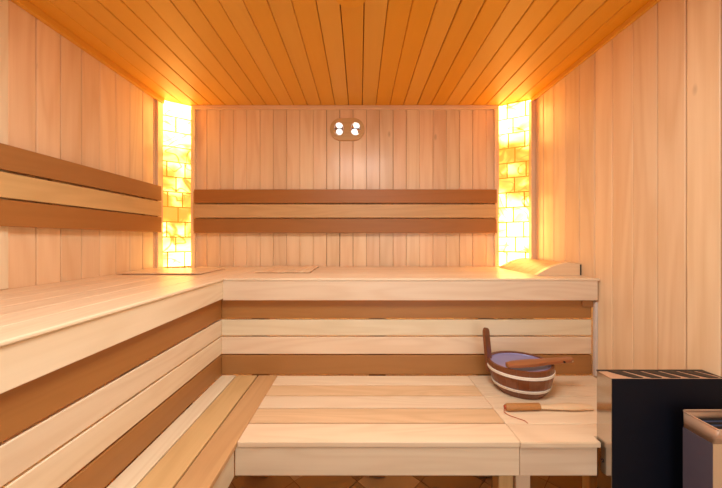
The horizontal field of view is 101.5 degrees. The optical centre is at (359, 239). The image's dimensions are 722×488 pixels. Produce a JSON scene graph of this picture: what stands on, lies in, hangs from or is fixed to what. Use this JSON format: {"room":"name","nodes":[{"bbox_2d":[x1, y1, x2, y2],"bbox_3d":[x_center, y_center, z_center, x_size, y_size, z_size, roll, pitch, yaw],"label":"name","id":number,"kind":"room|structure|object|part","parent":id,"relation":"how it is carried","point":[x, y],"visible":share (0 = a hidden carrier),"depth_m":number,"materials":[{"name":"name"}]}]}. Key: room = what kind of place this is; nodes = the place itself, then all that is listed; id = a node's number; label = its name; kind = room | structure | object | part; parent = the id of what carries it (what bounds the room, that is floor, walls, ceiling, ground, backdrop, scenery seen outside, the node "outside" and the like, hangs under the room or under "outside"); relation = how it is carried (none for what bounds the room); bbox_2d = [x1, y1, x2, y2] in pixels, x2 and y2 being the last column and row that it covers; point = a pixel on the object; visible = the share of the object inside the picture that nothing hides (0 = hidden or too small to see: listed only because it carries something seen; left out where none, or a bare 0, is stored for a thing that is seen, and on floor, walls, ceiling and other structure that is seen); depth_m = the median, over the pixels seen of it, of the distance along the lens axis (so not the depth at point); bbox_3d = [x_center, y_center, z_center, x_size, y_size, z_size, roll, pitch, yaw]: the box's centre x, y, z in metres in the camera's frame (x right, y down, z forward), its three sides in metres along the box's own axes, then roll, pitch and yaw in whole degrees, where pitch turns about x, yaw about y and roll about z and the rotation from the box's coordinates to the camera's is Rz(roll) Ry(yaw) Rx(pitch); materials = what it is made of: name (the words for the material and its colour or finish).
{"room":"spa","nodes":[
{"label":"spa","id":0,"kind":"room"},
{"bbox_2d":[3,0,169,289],"bbox_3d":[-1.235,0.121,0.640,0.050,1.958,2.520,0,0,0],"label":"wall","id":1,"kind":"structure","parent":0,"point":[64,103],"depth_m":1.24,"materials":[{"name":"brown wood"}]},
{"bbox_2d":[0,0,7,289],"bbox_3d":[-1.204,-0.331,0.881,0.012,0.994,0.251,0,0,0],"label":"trim","id":2,"kind":"structure","parent":1,"relation":"attached to","point":[3,3],"depth_m":0.99,"materials":[{"name":"brown wood"}]},
{"bbox_2d":[0,143,161,231],"bbox_3d":[-1.189,-0.181,0.565,0.040,0.272,2.351,0,0,0],"label":"backrest","id":3,"kind":"object","parent":1,"relation":"attached to","point":[55,191],"visible":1,"depth_m":1.18,"materials":[{"name":"brown wood"}]},
{"bbox_2d":[11,0,163,103],"bbox_3d":[-1.199,-0.843,0.587,0.022,0.030,2.414,0,0,0],"label":"trim","id":4,"kind":"structure","parent":1,"relation":"attached to","point":[26,5],"depth_m":1.26,"materials":[{"name":"brown wood"}]},
{"bbox_2d":[0,267,262,393],"bbox_3d":[-0.902,0.213,0.628,0.613,0.090,2.486,0,0,0],"label":"bench","id":5,"kind":"object","parent":1,"relation":"attached to","point":[45,329],"visible":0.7,"depth_m":0.76,"materials":[{"name":"brown wood"}]},
{"bbox_2d":[115,268,224,274],"bbox_3d":[-0.979,0.164,1.562,0.410,0.007,0.274,0,0,0],"label":"mat","id":6,"kind":"object","parent":5,"relation":"on","point":[156,271],"visible":1,"depth_m":1.50,"materials":[{"name":"brown wood"}]},
{"bbox_2d":[156,100,162,267],"bbox_3d":[-1.203,-0.325,1.769,0.014,1.006,0.050,0,0,0],"label":"trim","id":7,"kind":"structure","parent":1,"relation":"attached to","point":[159,106],"depth_m":1.76,"materials":[{"name":"brown wood"}]},
{"bbox_2d":[28,0,649,105],"bbox_3d":[-0.079,-0.883,0.634,2.361,0.050,2.608,0,0,0],"label":"ceiling","id":8,"kind":"structure","parent":0,"point":[187,52],"depth_m":1.29,"materials":[{"name":"brown wood"}]},
{"bbox_2d":[336,0,365,7],"bbox_3d":[-0.032,-0.849,1.020,0.116,0.016,0.116,0,0,0],"label":"ceiling vent","id":9,"kind":"object","parent":8,"relation":"in","point":[346,3],"visible":1,"depth_m":1.06,"materials":[{"name":"brown wood"}]},
{"bbox_2d":[105,408,581,487],"bbox_3d":[-0.079,1.105,0.634,2.361,0.050,2.608,0,0,0],"label":"floor","id":10,"kind":"structure","parent":0,"point":[237,481],"depth_m":1.32,"materials":[{"name":"stone"}]},
{"bbox_2d":[0,299,222,487],"bbox_3d":[-0.643,0.669,0.365,0.045,0.820,1.951,0,0,0],"label":"backrest","id":11,"kind":"object","parent":10,"relation":"on","point":[81,423],"visible":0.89,"depth_m":0.72,"materials":[{"name":"brown wood"}]},
{"bbox_2d":[107,375,276,487],"bbox_3d":[-0.494,0.842,0.356,0.252,0.475,1.931,0,0,0],"label":"bench","id":12,"kind":"object","parent":10,"relation":"on","point":[197,449],"visible":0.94,"depth_m":0.88,"materials":[{"name":"brown wood"}]},
{"bbox_2d":[235,376,519,487],"bbox_3d":[0.052,0.842,1.099,0.856,0.475,0.433,0,0,0],"label":"bench","id":13,"kind":"object","parent":10,"relation":"on","point":[303,425],"visible":1,"depth_m":0.94,"materials":[{"name":"brown wood"}]},
{"bbox_3d":[0.451,0.851,0.932,0.045,0.458,0.045,0,0,0],"label":"leg","id":14,"kind":"part","parent":13,"relation":"part of","materials":[{"name":"brown wood"}]},
{"bbox_2d":[222,299,590,476],"bbox_3d":[0.209,0.669,1.344,1.658,0.820,0.045,0,0,0],"label":"backrest","id":15,"kind":"object","parent":10,"relation":"on","point":[375,354],"visible":0.79,"depth_m":1.32,"materials":[{"name":"brown wood"}]},
{"bbox_2d":[468,376,600,487],"bbox_3d":[0.759,0.842,1.099,0.557,0.475,0.437,0,0,0],"label":"bench","id":16,"kind":"object","parent":10,"relation":"on","point":[552,442],"visible":0.5,"depth_m":0.96,"materials":[{"name":"brown wood"}]},
{"bbox_2d":[483,327,555,399],"bbox_3d":[0.641,0.485,1.193,0.262,0.238,0.220,0,0,0],"label":"bucket","id":17,"kind":"object","parent":16,"relation":"on","point":[531,383],"visible":0.91,"depth_m":1.13,"materials":[{"name":"brown wood"}]},
{"bbox_3d":[0.533,0.456,1.234,0.045,0.178,0.022,0,0,-41],"label":"handle","id":18,"kind":"part","parent":17,"relation":"part of","materials":[{"name":"brown wood"}]},
{"bbox_2d":[505,357,573,367],"bbox_3d":[0.702,0.477,1.151,0.282,0.022,0.048,0,0,-9],"label":"ladle","id":19,"kind":"object","parent":17,"relation":"on","point":[525,363],"visible":1,"depth_m":1.14,"materials":[{"name":"brown wood"}]},
{"bbox_3d":[0.503,0.851,0.932,0.045,0.458,0.045,0,0,0],"label":"leg","id":20,"kind":"part","parent":16,"relation":"part of","materials":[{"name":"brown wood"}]},
{"bbox_2d":[503,402,593,422],"bbox_3d":[0.666,0.593,1.023,0.326,0.027,0.089,0,0,-4],"label":"ladle","id":21,"kind":"object","parent":16,"relation":"on","point":[568,406],"visible":1,"depth_m":1.04,"materials":[{"name":"wood"}]},
{"bbox_3d":[0.974,0.851,1.242,0.045,0.458,0.045,0,0,0],"label":"leg","id":22,"kind":"part","parent":16,"relation":"part of","materials":[{"name":"brown wood"}]},
{"bbox_2d":[596,369,721,487],"bbox_3d":[0.885,0.738,0.878,0.327,0.682,0.054,0,0,0],"label":"guard","id":23,"kind":"object","parent":10,"relation":"on","point":[640,419],"visible":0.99,"depth_m":0.85,"materials":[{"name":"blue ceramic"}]},
{"bbox_3d":[0.727,0.740,0.878,0.002,0.678,0.053,0,0,0],"label":"panel","id":24,"kind":"part","parent":23,"relation":"part of","materials":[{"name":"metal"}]},
{"bbox_3d":[0.887,0.399,0.902,0.324,0.004,0.007,0,0,0],"label":"rail","id":25,"kind":"part","parent":23,"relation":"part of","materials":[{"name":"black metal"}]},
{"bbox_3d":[0.887,0.400,0.875,0.323,0.002,0.045,0,0,0],"label":"plate","id":26,"kind":"part","parent":23,"relation":"part of","materials":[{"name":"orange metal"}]},
{"bbox_2d":[683,409,721,487],"bbox_3d":[0.967,0.775,0.775,0.160,0.610,0.090,0,0,0],"label":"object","id":27,"kind":"object","parent":10,"relation":"on","point":[702,429],"visible":1,"depth_m":0.78,"materials":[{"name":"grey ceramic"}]},
{"bbox_3d":[0.892,0.768,0.780,0.002,0.504,0.069,0,0,0],"label":"panel","id":28,"kind":"part","parent":27,"relation":"part of","materials":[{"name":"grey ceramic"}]},
{"bbox_3d":[0.971,0.492,0.780,0.150,0.004,0.060,0,0,0],"label":"grate plate","id":29,"kind":"part","parent":27,"relation":"part of","materials":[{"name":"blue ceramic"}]},
{"bbox_3d":[0.970,0.768,0.747,0.155,0.504,0.002,0,0,0],"label":"panel","id":30,"kind":"part","parent":27,"relation":"part of","materials":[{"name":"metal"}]},
{"bbox_2d":[170,110,524,407],"bbox_3d":[-0.079,0.121,1.913,2.301,1.958,0.050,0,0,0],"label":"wall","id":31,"kind":"structure","parent":0,"point":[236,149],"depth_m":1.89,"materials":[{"name":"brown wood"}]},
{"bbox_2d":[163,100,190,266],"bbox_3d":[-1.145,-0.345,1.845,0.164,1.024,0.031,0,0,-35],"label":"lamp","id":32,"kind":"object","parent":31,"relation":"attached to","point":[176,116],"visible":0.98,"depth_m":1.84,"materials":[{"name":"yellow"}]},
{"bbox_2d":[191,109,195,267],"bbox_3d":[-1.061,-0.327,1.880,0.028,1.010,0.016,0,0,0],"label":"trim","id":33,"kind":"structure","parent":31,"relation":"attached to","point":[193,111],"depth_m":1.87,"materials":[{"name":"brown wood"}]},
{"bbox_2d":[193,189,496,232],"bbox_3d":[-0.099,-0.181,1.867,1.914,0.272,0.042,0,0,0],"label":"backrest","id":34,"kind":"object","parent":31,"relation":"attached to","point":[206,210],"visible":1,"depth_m":1.85,"materials":[{"name":"brown wood"}]},
{"bbox_2d":[191,105,498,109],"bbox_3d":[-0.096,-0.845,1.881,1.958,0.026,0.014,0,0,0],"label":"trim","id":35,"kind":"structure","parent":31,"relation":"attached to","point":[196,107],"depth_m":1.87,"materials":[{"name":"brown wood"}]},
{"bbox_2d":[330,118,364,140],"bbox_3d":[-0.081,-0.704,1.872,0.220,0.142,0.030,0,0,0],"label":"wall lamp","id":36,"kind":"object","parent":31,"relation":"attached to","point":[341,129],"visible":1,"depth_m":1.87,"materials":[{"name":"brown wood"}]},
{"bbox_2d":[223,267,599,306],"bbox_3d":[0.225,0.233,1.581,1.652,0.130,0.582,0,0,0],"label":"bench","id":37,"kind":"object","parent":31,"relation":"attached to","point":[323,283],"visible":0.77,"depth_m":1.29,"materials":[{"name":"brown wood"}]},
{"bbox_2d":[255,266,318,272],"bbox_3d":[-0.394,0.164,1.666,0.282,0.007,0.349,0,0,0],"label":"mat","id":38,"kind":"object","parent":37,"relation":"on","point":[274,269],"visible":1,"depth_m":1.60,"materials":[{"name":"brown wood"}]},
{"bbox_2d":[499,258,580,274],"bbox_3d":[0.945,0.138,1.594,0.213,0.060,0.388,0,0,0],"label":"headrest cover","id":39,"kind":"object","parent":37,"relation":"on","point":[524,265],"visible":0.98,"depth_m":1.46,"materials":[{"name":"brown wood"}]},
{"bbox_3d":[0.941,0.138,1.777,0.206,0.060,0.023,0,0,0],"label":"panel","id":40,"kind":"part","parent":39,"relation":"part of","materials":[{"name":"brown wood"}]},
{"bbox_3d":[0.941,0.138,1.413,0.206,0.060,0.024,0,0,0],"label":"panel","id":41,"kind":"part","parent":39,"relation":"part of","materials":[{"name":"brown wood"}]},
{"bbox_2d":[494,109,498,266],"bbox_3d":[0.869,-0.327,1.880,0.028,1.010,0.016,0,0,0],"label":"trim","id":42,"kind":"structure","parent":31,"relation":"attached to","point":[496,111],"depth_m":1.87,"materials":[{"name":"brown wood"}]},
{"bbox_2d":[499,100,530,265],"bbox_3d":[0.970,-0.345,1.845,0.193,1.024,0.031,0,0,29],"label":"lamp","id":43,"kind":"object","parent":31,"relation":"attached to","point":[513,117],"visible":0.88,"depth_m":1.84,"materials":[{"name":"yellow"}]},
{"bbox_2d":[525,0,721,377],"bbox_3d":[1.077,0.121,0.640,0.050,1.958,2.520,0,0,0],"label":"wall","id":44,"kind":"structure","parent":0,"point":[629,141],"depth_m":1.09,"materials":[{"name":"brown wood"}]},
{"bbox_2d":[529,100,535,258],"bbox_3d":[1.038,-0.329,1.779,0.026,1.014,0.030,0,0,0],"label":"trim","id":45,"kind":"structure","parent":44,"relation":"attached to","point":[532,104],"depth_m":1.76,"materials":[{"name":"brown wood"}]},
{"bbox_2d":[593,301,597,375],"bbox_3d":[1.046,0.438,1.310,0.012,0.330,0.016,0,0,0],"label":"trim","id":46,"kind":"structure","parent":44,"relation":"attached to","point":[595,304],"depth_m":1.30,"materials":[{"name":"beige wood"}]},
{"bbox_2d":[531,0,660,100],"bbox_3d":[1.044,-0.847,0.587,0.014,0.022,2.414,0,0,0],"label":"trim","id":47,"kind":"structure","parent":44,"relation":"attached to","point":[651,3],"depth_m":1.26,"materials":[{"name":"brown wood"}]}
]}

